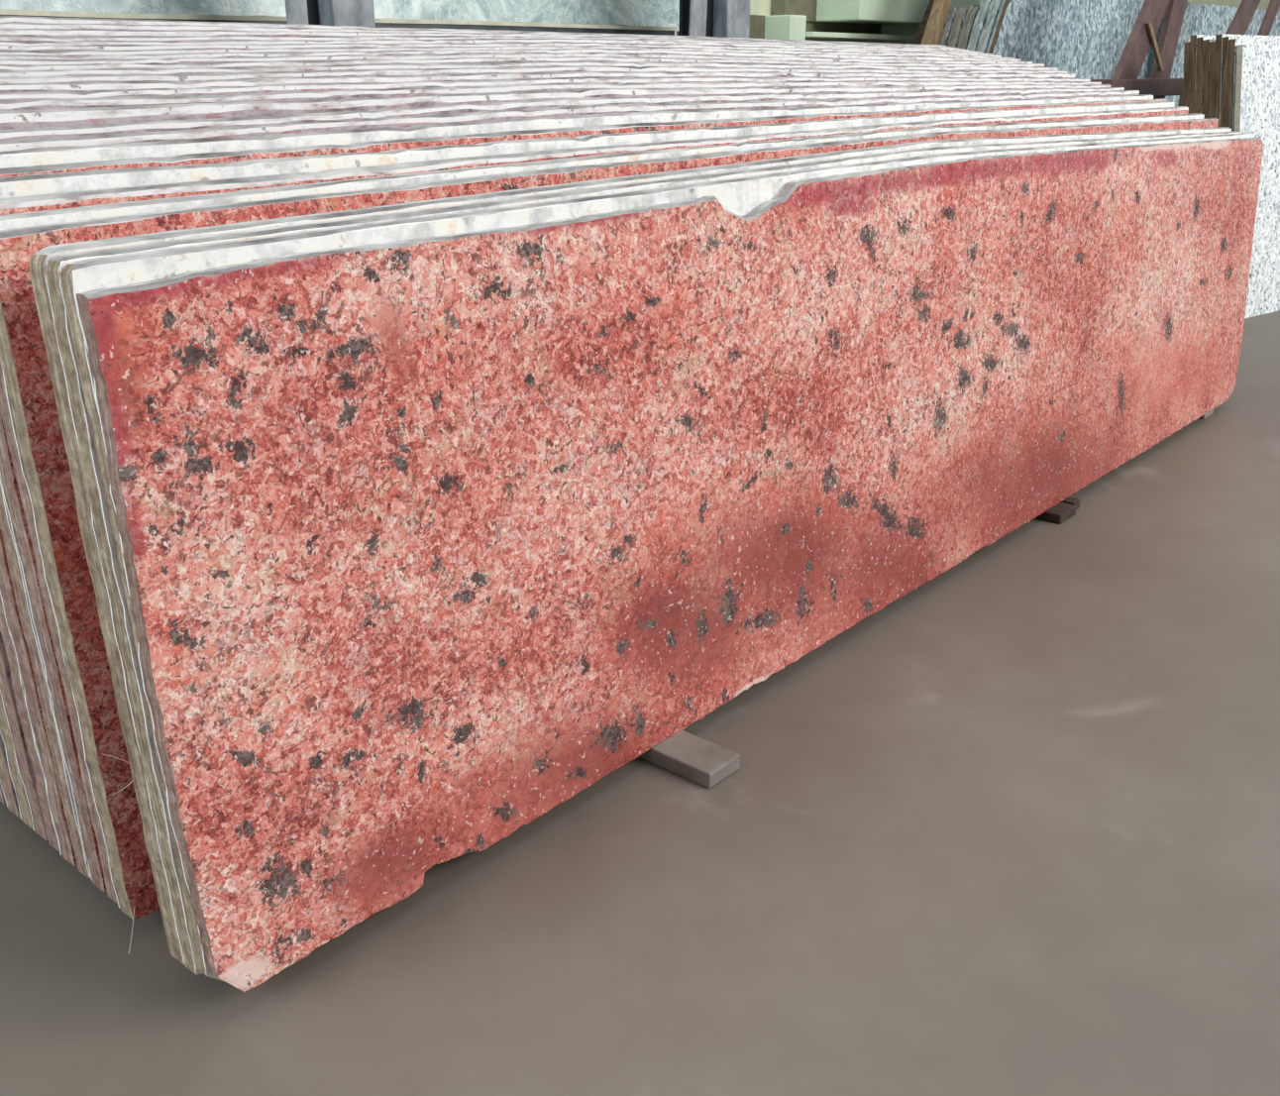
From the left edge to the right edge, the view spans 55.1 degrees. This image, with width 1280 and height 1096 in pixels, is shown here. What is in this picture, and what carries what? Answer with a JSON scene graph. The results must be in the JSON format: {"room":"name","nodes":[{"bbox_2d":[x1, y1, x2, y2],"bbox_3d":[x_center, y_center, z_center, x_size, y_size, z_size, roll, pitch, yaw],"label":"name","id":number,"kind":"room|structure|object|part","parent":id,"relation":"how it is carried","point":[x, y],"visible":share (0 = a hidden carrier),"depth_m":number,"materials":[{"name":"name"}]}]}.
{"room":"stone slab warehouse","nodes":[
{"label":"stone slab warehouse","id":0,"kind":"room"},
{"bbox_2d":[0,310,1279,1095],"bbox_3d":[2.521,-0.698,4.441,18.000,0.120,27.000,17,27,37],"label":"floor","id":1,"kind":"structure","parent":0,"point":[1012,827],"depth_m":1.43,"materials":[{"name":"concrete"}]},
{"bbox_2d":[284,0,375,27],"bbox_3d":[-0.687,-1.318,2.567,0.130,2.400,0.297,17,27,37],"label":"steel post","id":2,"kind":"object","parent":1,"relation":"on","point":[357,13],"visible":0.02,"depth_m":2.64,"materials":[{"name":"grey metal"}]},
{"bbox_2d":[0,8,676,35],"bbox_3d":[-0.754,-0.764,3.036,0.148,1.031,2.779,17,27,37],"label":"marble slab","id":3,"kind":"object","parent":1,"relation":"on","point":[379,23],"visible":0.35,"depth_m":3.11,"materials":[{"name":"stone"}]},
{"bbox_2d":[0,0,679,30],"bbox_3d":[-0.727,-1.086,3.089,0.215,1.592,2.867,17,27,37],"label":"marble slab","id":4,"kind":"object","parent":1,"relation":"on","point":[644,13],"visible":0.02,"depth_m":3.27,"materials":[{"name":"white stone"}]},
{"bbox_2d":[0,15,946,46],"bbox_3d":[-0.109,-0.717,2.944,0.090,0.958,3.420,17,27,38],"label":"granite slab","id":5,"kind":"object","parent":1,"relation":"on","point":[10,19],"visible":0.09,"depth_m":2.10,"materials":[{"name":"white stone"}]},
{"bbox_2d":[0,22,959,48],"bbox_3d":[-0.074,-0.711,2.931,0.090,0.957,3.448,17,27,38],"label":"granite slab","id":6,"kind":"object","parent":1,"relation":"on","point":[2,25],"visible":0.11,"depth_m":2.14,"materials":[{"name":"white stone"}]},
{"bbox_2d":[0,28,968,50],"bbox_3d":[-0.048,-0.700,2.909,0.090,0.952,3.443,17,27,37],"label":"granite slab","id":7,"kind":"object","parent":1,"relation":"on","point":[53,33],"visible":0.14,"depth_m":2.10,"materials":[{"name":"white stone"}]},
{"bbox_2d":[0,35,982,52],"bbox_3d":[-0.014,-0.693,2.894,0.090,0.947,3.465,17,27,37],"label":"granite slab","id":8,"kind":"object","parent":1,"relation":"on","point":[2,38],"visible":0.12,"depth_m":2.18,"materials":[{"name":"white stone"}]},
{"bbox_2d":[0,38,993,54],"bbox_3d":[0.015,-0.682,2.875,0.089,0.942,3.468,17,27,38],"label":"granite slab","id":9,"kind":"object","parent":1,"relation":"on","point":[440,41],"visible":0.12,"depth_m":2.32,"materials":[{"name":"white stone"}]},
{"bbox_2d":[0,42,1001,56],"bbox_3d":[0.035,-0.665,2.847,0.089,0.932,3.446,17,27,37],"label":"granite slab","id":10,"kind":"object","parent":1,"relation":"on","point":[284,46],"visible":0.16,"depth_m":2.15,"materials":[{"name":"white stone"}]},
{"bbox_2d":[0,45,1014,58],"bbox_3d":[0.069,-0.657,2.833,0.088,0.926,3.471,17,27,38],"label":"granite slab","id":11,"kind":"object","parent":1,"relation":"on","point":[369,50],"visible":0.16,"depth_m":2.20,"materials":[{"name":"stone"}]},
{"bbox_2d":[0,48,1021,61],"bbox_3d":[0.087,-0.641,2.802,0.088,0.920,3.445,17,27,38],"label":"granite slab","id":12,"kind":"object","parent":1,"relation":"on","point":[165,56],"visible":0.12,"depth_m":2.23,"materials":[{"name":"red stone"}]},
{"bbox_2d":[0,52,1032,66],"bbox_3d":[0.116,-0.629,2.783,0.087,0.911,3.446,17,27,37],"label":"granite slab","id":13,"kind":"object","parent":1,"relation":"on","point":[20,62],"visible":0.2,"depth_m":2.11,"materials":[{"name":"stone"}]},
{"bbox_2d":[0,56,1044,70],"bbox_3d":[0.144,-0.618,2.763,0.087,0.905,3.454,17,27,38],"label":"granite slab","id":14,"kind":"object","parent":1,"relation":"on","point":[531,58],"visible":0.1,"depth_m":2.11,"materials":[{"name":"stone"}]},
{"bbox_2d":[0,61,1057,77],"bbox_3d":[0.177,-0.607,2.748,0.087,0.895,3.470,17,27,37],"label":"granite slab","id":15,"kind":"object","parent":1,"relation":"on","point":[89,71],"visible":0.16,"depth_m":2.08,"materials":[{"name":"red stone"}]},
{"bbox_2d":[0,65,1067,84],"bbox_3d":[0.201,-0.594,2.724,0.086,0.887,3.464,17,27,37],"label":"granite slab","id":16,"kind":"object","parent":1,"relation":"on","point":[179,77],"visible":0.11,"depth_m":1.99,"materials":[{"name":"red stone"}]},
{"bbox_2d":[0,71,1074,93],"bbox_3d":[0.221,-0.577,2.696,0.085,0.877,3.436,17,27,38],"label":"granite slab","id":17,"kind":"object","parent":1,"relation":"on","point":[106,85],"visible":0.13,"depth_m":1.94,"materials":[{"name":"white stone"}]},
{"bbox_2d":[0,76,1090,102],"bbox_3d":[0.257,-0.569,2.686,0.087,0.869,3.468,17,27,37],"label":"granite slab","id":18,"kind":"object","parent":1,"relation":"on","point":[15,96],"visible":0.06,"depth_m":1.93,"materials":[{"name":"white stone"}]},
{"bbox_2d":[0,80,1101,804],"bbox_3d":[0.285,-0.556,2.666,0.086,0.859,3.469,17,27,37],"label":"granite slab","id":19,"kind":"object","parent":1,"relation":"on","point":[65,103],"visible":0.06,"depth_m":1.85,"materials":[{"name":"white stone"}]},
{"bbox_2d":[0,84,1111,817],"bbox_3d":[0.305,-0.535,2.626,0.087,0.852,3.434,17,27,37],"label":"granite slab","id":20,"kind":"object","parent":1,"relation":"on","point":[68,117],"visible":0.04,"depth_m":1.69,"materials":[{"name":"stone"}]},
{"bbox_2d":[0,87,1124,829],"bbox_3d":[0.336,-0.520,2.604,0.086,0.839,3.430,17,27,37],"label":"granite slab","id":21,"kind":"object","parent":1,"relation":"on","point":[155,126],"visible":0.02,"depth_m":1.73,"materials":[{"name":"white stone"}]},
{"bbox_2d":[0,90,1139,840],"bbox_3d":[0.371,-0.509,2.590,0.085,0.828,3.455,17,27,37],"label":"granite slab","id":22,"kind":"object","parent":1,"relation":"on","point":[24,764],"visible":0.02,"depth_m":1.64,"materials":[{"name":"stone"}]},
{"bbox_2d":[0,94,1153,851],"bbox_3d":[0.405,-0.496,2.573,0.083,0.816,3.467,17,27,37],"label":"granite slab","id":23,"kind":"object","parent":1,"relation":"on","point":[41,157],"visible":0.11,"depth_m":1.59,"materials":[{"name":"stone"}]},
{"bbox_2d":[0,99,1167,865],"bbox_3d":[0.436,-0.482,2.556,0.084,0.802,3.478,17,27,37],"label":"granite slab","id":24,"kind":"object","parent":1,"relation":"on","point":[34,708],"visible":0.06,"depth_m":1.46,"materials":[{"name":"grey stone"}]},
{"bbox_2d":[0,101,1173,878],"bbox_3d":[0.449,-0.462,2.514,0.081,0.795,3.427,17,27,37],"label":"granite slab","id":25,"kind":"object","parent":1,"relation":"on","point":[33,184],"visible":0.07,"depth_m":1.44,"materials":[{"name":"grey stone"}]},
{"bbox_2d":[0,106,1188,891],"bbox_3d":[0.483,-0.451,2.501,0.081,0.784,3.448,17,27,38],"label":"granite slab","id":26,"kind":"object","parent":1,"relation":"on","point":[60,200],"visible":0.06,"depth_m":1.38,"materials":[{"name":"stone"}]},
{"bbox_2d":[0,112,1204,903],"bbox_3d":[0.520,-0.441,2.489,0.079,0.774,3.474,17,27,37],"label":"granite slab","id":27,"kind":"object","parent":1,"relation":"on","point":[36,218],"visible":0.04,"depth_m":1.38,"materials":[{"name":"grey stone"}]},
{"bbox_2d":[0,117,1218,953],"bbox_3d":[0.547,-0.421,2.470,0.099,0.783,3.517,17,27,37],"label":"granite slab","id":28,"kind":"object","parent":1,"relation":"on","point":[44,461],"visible":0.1,"depth_m":1.27,"materials":[{"name":"red stone"}]},
{"bbox_2d":[638,730,740,788],"bbox_3d":[-0.334,0.164,2.039,1.192,0.024,0.070,17,27,37],"label":"bearer","id":29,"kind":"object","parent":1,"relation":"on","point":[705,763],"visible":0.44,"depth_m":1.69,"materials":[{"name":"grey wood"}]},
{"bbox_2d":[29,126,1231,963],"bbox_3d":[0.554,-0.369,2.318,0.079,0.763,3.252,17,27,37],"label":"granite slab","id":30,"kind":"object","parent":29,"relation":"on","point":[39,261],"visible":0.1,"depth_m":1.22,"materials":[{"name":"stone"}]},
{"bbox_2d":[45,130,1242,974],"bbox_3d":[0.578,-0.357,2.299,0.072,0.756,3.254,17,27,37],"label":"granite slab","id":31,"kind":"object","parent":29,"relation":"on","point":[100,513],"visible":0.06,"depth_m":1.19,"materials":[{"name":"grey stone"}]},
{"bbox_2d":[59,132,1250,981],"bbox_3d":[0.594,-0.346,2.279,0.069,0.749,3.239,17,27,37],"label":"granite slab","id":32,"kind":"object","parent":29,"relation":"on","point":[739,196],"visible":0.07,"depth_m":1.24,"materials":[{"name":"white stone"}]},
{"bbox_2d":[75,137,1263,991],"bbox_3d":[0.625,-0.338,2.281,0.069,0.744,3.294,17,27,38],"label":"granite slab","id":33,"kind":"object","parent":29,"relation":"on","point":[425,543],"visible":1,"depth_m":1.49,"materials":[{"name":"red stone"}]},
{"bbox_2d":[678,0,749,37],"bbox_3d":[0.194,-1.690,3.518,0.130,2.400,0.393,17,27,37],"label":"steel post","id":34,"kind":"object","parent":1,"relation":"on","point":[697,18],"visible":0.02,"depth_m":3.60,"materials":[{"name":"grey metal"}]},
{"bbox_2d":[912,0,934,44],"bbox_3d":[1.207,-2.041,5.929,0.060,1.300,1.018,17,27,37],"label":"prop","id":35,"kind":"object","parent":1,"relation":"on","point":[918,37],"visible":0.02,"depth_m":5.96,"materials":[{"name":"brown wood"}]},
{"bbox_2d":[920,0,952,44],"bbox_3d":[1.286,-2.209,5.534,0.050,1.900,1.033,17,27,37],"label":"prop","id":36,"kind":"object","parent":1,"relation":"on","point":[939,10],"visible":0.02,"depth_m":5.51,"materials":[{"name":"brown wood"}]},
{"bbox_2d":[940,6,957,45],"bbox_3d":[1.725,-2.025,6.067,0.062,1.171,2.229,17,27,37],"label":"granite slab","id":37,"kind":"object","parent":1,"relation":"on","point":[948,26],"visible":0.04,"depth_m":5.55,"materials":[{"name":"grey stone"}]},
{"bbox_2d":[946,4,968,46],"bbox_3d":[1.750,-2.023,6.053,0.062,1.177,2.213,17,27,37],"label":"granite slab","id":38,"kind":"object","parent":1,"relation":"on","point":[959,8],"visible":0.05,"depth_m":5.54,"materials":[{"name":"grey stone"}]},
{"bbox_2d":[950,6,968,47],"bbox_3d":[1.767,-2.011,6.033,0.062,1.169,2.228,17,27,37],"label":"granite slab","id":39,"kind":"object","parent":1,"relation":"on","point":[964,10],"visible":0.06,"depth_m":5.51,"materials":[{"name":"stone"}]},
{"bbox_2d":[957,4,978,48],"bbox_3d":[1.793,-2.010,6.019,0.062,1.178,2.214,17,27,37],"label":"granite slab","id":40,"kind":"object","parent":1,"relation":"on","point":[960,43],"visible":0.05,"depth_m":5.50,"materials":[{"name":"grey stone"}]},
{"bbox_2d":[960,5,980,49],"bbox_3d":[1.810,-1.998,5.998,0.062,1.170,2.228,17,27,37],"label":"granite slab","id":41,"kind":"object","parent":1,"relation":"on","point":[968,32],"visible":0.02,"depth_m":5.48,"materials":[{"name":"stone"}]},
{"bbox_2d":[966,0,984,50],"bbox_3d":[1.959,-2.233,6.029,0.074,1.586,2.661,17,27,37],"label":"granite slab","id":42,"kind":"object","parent":1,"relation":"on","point":[979,14],"visible":0.05,"depth_m":5.43,"materials":[{"name":"grey stone"}]},
{"bbox_2d":[969,0,991,51],"bbox_3d":[1.973,-2.235,6.006,0.075,1.605,2.673,17,27,37],"label":"granite slab","id":43,"kind":"object","parent":1,"relation":"on","point":[980,26],"visible":0.06,"depth_m":5.40,"materials":[{"name":"grey stone"}]},
{"bbox_2d":[975,0,995,51],"bbox_3d":[1.995,-2.240,5.993,0.076,1.625,2.662,17,27,37],"label":"granite slab","id":44,"kind":"object","parent":1,"relation":"on","point":[992,4],"visible":0.05,"depth_m":5.40,"materials":[{"name":"grey stone"}]},
{"bbox_2d":[979,0,1001,53],"bbox_3d":[2.010,-2.214,5.981,0.074,1.585,2.674,17,27,37],"label":"granite slab","id":45,"kind":"object","parent":1,"relation":"on","point":[993,18],"visible":0.07,"depth_m":5.37,"materials":[{"name":"grey stone"}]},
{"bbox_2d":[985,0,1005,53],"bbox_3d":[2.032,-2.219,5.967,0.075,1.604,2.662,17,27,37],"label":"granite slab","id":46,"kind":"object","parent":1,"relation":"on","point":[1003,1],"visible":0.07,"depth_m":5.37,"materials":[{"name":"stone"}]},
{"bbox_2d":[1035,502,1076,524],"bbox_3d":[0.499,-0.205,2.987,1.124,0.022,0.085,17,27,37],"label":"bearer","id":47,"kind":"object","parent":1,"relation":"on","point":[1060,512],"visible":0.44,"depth_m":2.64,"materials":[{"name":"brown wood"}]},
{"bbox_2d":[1060,496,1079,509],"bbox_3d":[0.842,-0.133,2.803,0.322,0.020,0.035,17,27,37],"label":"wedge","id":48,"kind":"object","parent":1,"relation":"on","point":[1071,500],"visible":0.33,"depth_m":2.71,"materials":[{"name":"brown wood"}]},
{"bbox_2d":[988,0,1164,81],"bbox_3d":[2.046,-2.221,5.945,0.076,1.625,2.674,17,27,37],"label":"granite slab","id":49,"kind":"object","parent":1,"relation":"on","point":[1086,39],"visible":0.04,"depth_m":5.89,"materials":[{"name":"grey stone"}]},
{"bbox_2d":[1091,0,1187,99],"bbox_3d":[1.935,-1.878,4.893,0.140,1.750,1.642,17,27,37],"label":"rack","id":50,"kind":"object","parent":1,"relation":"on","point":[1158,84],"visible":0.39,"depth_m":4.97,"materials":[{"name":"brown paint"}]},
{"bbox_3d":[2.105,-1.906,5.078,0.080,0.068,1.020,17,27,37],"label":"rail","id":51,"kind":"part","parent":50,"relation":"part of","materials":[{"name":"brown paint"}]},
{"bbox_3d":[1.935,-1.878,4.893,0.030,1.750,1.642,17,27,37],"label":"leg","id":52,"kind":"part","parent":50,"relation":"part of","materials":[{"name":"brown paint"}]},
{"bbox_3d":[2.191,-1.986,5.170,0.030,1.750,0.646,17,27,37],"label":"leg","id":53,"kind":"part","parent":50,"relation":"part of","materials":[{"name":"brown paint"}]},
{"bbox_2d":[1182,41,1190,113],"bbox_3d":[2.699,-1.590,5.187,1.502,1.006,0.174,-16,26,-35],"label":"granite slab","id":54,"kind":"object","parent":1,"relation":"on","point":[1186,45],"visible":0.11,"depth_m":4.67,"materials":[{"name":"stone"}]},
{"bbox_2d":[1188,34,1215,113],"bbox_3d":[2.713,-1.594,5.165,1.502,1.030,0.178,-16,26,-35],"label":"granite slab","id":55,"kind":"object","parent":1,"relation":"on","point":[1193,48],"visible":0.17,"depth_m":4.64,"materials":[{"name":"brown stone"}]},
{"bbox_2d":[1194,36,1215,113],"bbox_3d":[2.729,-1.583,5.149,1.501,1.022,0.176,-16,26,-35],"label":"granite slab","id":56,"kind":"object","parent":1,"relation":"on","point":[1199,64],"visible":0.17,"depth_m":4.63,"materials":[{"name":"brown stone"}]},
{"bbox_2d":[1199,408,1214,419],"bbox_3d":[1.183,-0.507,3.756,1.080,0.024,0.080,17,27,37],"label":"bearer","id":57,"kind":"object","parent":1,"relation":"on","point":[1211,412],"visible":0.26,"depth_m":3.42,"materials":[{"name":"grey wood"}]},
{"bbox_2d":[1200,39,1215,118],"bbox_3d":[2.745,-1.572,5.131,1.501,1.014,0.175,-16,26,-35],"label":"granite slab","id":58,"kind":"object","parent":1,"relation":"on","point":[1206,44],"visible":0.14,"depth_m":4.61,"materials":[{"name":"brown stone"}]},
{"bbox_2d":[1207,41,1215,118],"bbox_3d":[2.760,-1.561,5.114,1.501,1.006,0.174,-16,26,-35],"label":"granite slab","id":59,"kind":"object","parent":1,"relation":"on","point":[1212,58],"visible":0.15,"depth_m":4.60,"materials":[{"name":"brown stone"}]},
{"bbox_2d":[1165,1,1279,106],"bbox_3d":[4.387,-2.960,8.351,0.021,1.248,4.811,16,26,38],"label":"granite slab","id":60,"kind":"object","parent":1,"relation":"on","point":[1204,19],"visible":0.2,"depth_m":6.82,"materials":[{"name":"grey stone"}]},
{"bbox_2d":[1177,0,1279,106],"bbox_3d":[2.985,-2.321,6.026,0.140,1.750,1.456,17,27,37],"label":"rack","id":61,"kind":"object","parent":1,"relation":"on","point":[1239,24],"visible":0.02,"depth_m":5.80,"materials":[{"name":"brown paint"}]},
{"bbox_3d":[2.921,-2.187,5.999,0.140,0.080,1.260,17,27,37],"label":"rail","id":62,"kind":"part","parent":61,"relation":"part of","materials":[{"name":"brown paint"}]},
{"bbox_3d":[2.941,-2.675,5.833,0.020,0.950,1.221,17,27,37],"label":"leg","id":63,"kind":"part","parent":61,"relation":"part of","materials":[{"name":"brown paint"}]},
{"bbox_3d":[3.182,-2.777,6.093,0.020,0.950,0.853,17,27,37],"label":"leg","id":64,"kind":"part","parent":61,"relation":"part of","materials":[{"name":"brown paint"}]},
{"bbox_2d":[1213,34,1279,127],"bbox_3d":[2.774,-1.566,5.093,1.502,1.030,0.178,-16,26,-35],"label":"granite slab","id":65,"kind":"object","parent":1,"relation":"on","point":[1219,39],"visible":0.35,"depth_m":4.58,"materials":[{"name":"stone"}]},
{"bbox_2d":[1219,36,1279,127],"bbox_3d":[2.790,-1.555,5.076,1.501,1.022,0.176,-16,26,-35],"label":"granite slab","id":66,"kind":"object","parent":1,"relation":"on","point":[1225,57],"visible":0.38,"depth_m":4.57,"materials":[{"name":"brown stone"}]},
{"bbox_2d":[1226,38,1279,131],"bbox_3d":[2.805,-1.544,5.058,1.501,1.014,0.175,-16,26,-35],"label":"granite slab","id":67,"kind":"object","parent":1,"relation":"on","point":[1232,44],"visible":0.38,"depth_m":4.55,"materials":[{"name":"white stone"}]},
{"bbox_2d":[1234,44,1279,318],"bbox_3d":[2.825,-1.525,5.038,1.502,0.993,0.169,-16,26,-35],"label":"granite slab","id":68,"kind":"object","parent":1,"relation":"on","point":[1257,82],"visible":0.52,"depth_m":4.71,"materials":[{"name":"white stone"}]},
{"bbox_2d":[749,0,1279,44],"bbox_3d":[0.463,-2.891,5.493,0.200,3.200,27.000,17,27,37],"label":"wall","id":69,"kind":"structure","parent":0,"point":[757,7],"depth_m":6.52,"materials":[{"name":"green paint"}]},
{"bbox_2d":[748,14,765,38],"bbox_3d":[0.414,-1.834,5.632,0.060,1.130,0.450,17,27,37],"label":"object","id":70,"kind":"structure","parent":69,"relation":"attached to","point":[757,22],"depth_m":5.52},
{"bbox_2d":[764,14,806,40],"bbox_3d":[0.638,-1.890,5.774,0.200,1.130,0.125,17,27,37],"label":"trim","id":71,"kind":"structure","parent":69,"relation":"attached to","point":[777,27],"depth_m":5.52,"materials":[{"name":"green paint"}]},
{"bbox_2d":[770,0,881,34],"bbox_3d":[0.928,-2.610,5.951,0.080,0.218,0.900,17,27,37],"label":"trim","id":72,"kind":"structure","parent":69,"relation":"attached to","point":[807,8],"depth_m":5.80,"materials":[{"name":"metal"}]},
{"bbox_2d":[805,31,915,41],"bbox_3d":[1.021,-2.493,5.981,0.240,0.022,1.000,17,27,37],"label":"trim","id":73,"kind":"structure","parent":69,"relation":"attached to","point":[808,35],"depth_m":5.87,"materials":[{"name":"green paint"}]},
{"bbox_2d":[816,0,979,27],"bbox_3d":[1.284,-2.801,6.121,0.320,0.345,1.190,17,27,37],"label":"trim","id":74,"kind":"structure","parent":69,"relation":"attached to","point":[900,13],"depth_m":5.80,"materials":[{"name":"green paint"}]}
]}

